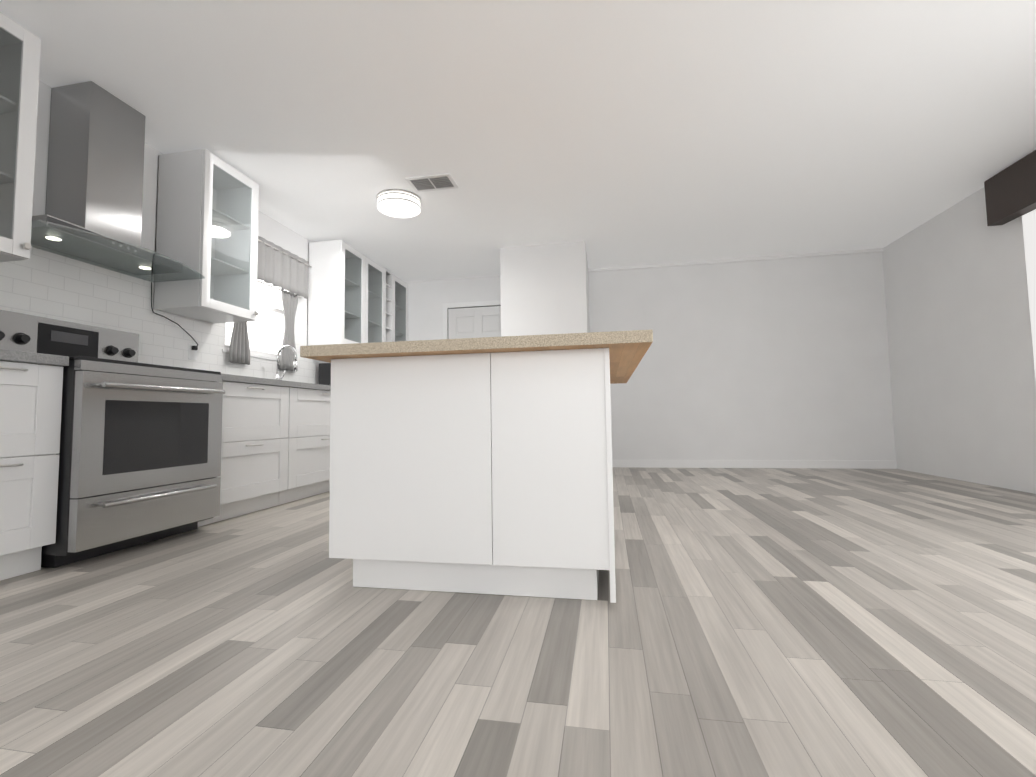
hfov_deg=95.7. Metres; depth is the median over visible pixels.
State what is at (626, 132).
ceiling
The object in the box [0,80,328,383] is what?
wall
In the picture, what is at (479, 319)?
back door
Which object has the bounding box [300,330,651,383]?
island countertop
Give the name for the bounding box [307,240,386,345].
upper cabinet
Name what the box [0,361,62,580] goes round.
base cabinet
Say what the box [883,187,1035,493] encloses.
wall
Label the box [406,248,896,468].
wall
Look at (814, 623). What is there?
floor
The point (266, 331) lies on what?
kitchen window
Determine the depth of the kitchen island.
1.61 m
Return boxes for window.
[222,280,297,363]
[984,150,1035,381]
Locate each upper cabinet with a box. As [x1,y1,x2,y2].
[0,12,40,261]
[153,149,258,323]
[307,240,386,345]
[387,270,394,341]
[395,276,407,341]
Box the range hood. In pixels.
[31,81,204,282]
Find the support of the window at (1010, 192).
in the wall at (962, 375)
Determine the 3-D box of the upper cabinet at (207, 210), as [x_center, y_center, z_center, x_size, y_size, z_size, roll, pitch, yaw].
[-2.169,-1.036,3.321,0.398,1.050,0.490,-1,-4,10]
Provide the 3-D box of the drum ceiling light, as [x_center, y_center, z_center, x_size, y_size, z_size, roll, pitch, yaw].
[-0.988,-1.531,3.899,0.360,0.084,0.360,-1,-4,10]
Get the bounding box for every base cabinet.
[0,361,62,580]
[198,381,288,526]
[279,387,330,504]
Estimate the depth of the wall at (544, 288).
4.94 m
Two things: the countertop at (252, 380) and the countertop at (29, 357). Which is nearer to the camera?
the countertop at (29, 357)
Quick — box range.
[0,310,224,567]
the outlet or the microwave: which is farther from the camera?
the microwave
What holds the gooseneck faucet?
on the countertop at (252, 380)
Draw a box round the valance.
[257,236,311,298]
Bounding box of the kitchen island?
[324,346,615,602]
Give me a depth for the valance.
4.21 m
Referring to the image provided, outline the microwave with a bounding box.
[319,363,330,385]
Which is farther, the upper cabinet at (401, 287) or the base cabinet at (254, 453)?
the upper cabinet at (401, 287)
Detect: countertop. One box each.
[0,349,68,365]
[221,373,330,390]
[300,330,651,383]
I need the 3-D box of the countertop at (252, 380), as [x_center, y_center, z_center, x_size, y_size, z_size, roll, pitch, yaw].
[-1.796,0.034,4.505,0.645,0.041,3.400,-1,-4,10]
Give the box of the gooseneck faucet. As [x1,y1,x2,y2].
[275,345,296,379]
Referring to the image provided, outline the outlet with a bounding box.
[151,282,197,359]
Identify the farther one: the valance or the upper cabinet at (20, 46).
the valance
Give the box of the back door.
[443,300,500,338]
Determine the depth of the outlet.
3.35 m
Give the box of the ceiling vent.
[405,173,457,192]
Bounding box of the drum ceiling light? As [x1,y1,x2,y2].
[377,189,420,217]
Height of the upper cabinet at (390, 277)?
1.050 m
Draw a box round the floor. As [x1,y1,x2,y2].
[0,467,1035,776]
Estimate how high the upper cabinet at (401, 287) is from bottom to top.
1.050 m
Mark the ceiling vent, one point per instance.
(433, 182)
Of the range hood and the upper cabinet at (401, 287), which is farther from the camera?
the upper cabinet at (401, 287)
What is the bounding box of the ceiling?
[0,0,1035,281]
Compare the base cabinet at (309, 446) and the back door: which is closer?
the base cabinet at (309, 446)
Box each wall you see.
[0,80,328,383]
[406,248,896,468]
[500,241,589,336]
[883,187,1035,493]
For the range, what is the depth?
2.27 m
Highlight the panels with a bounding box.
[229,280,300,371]

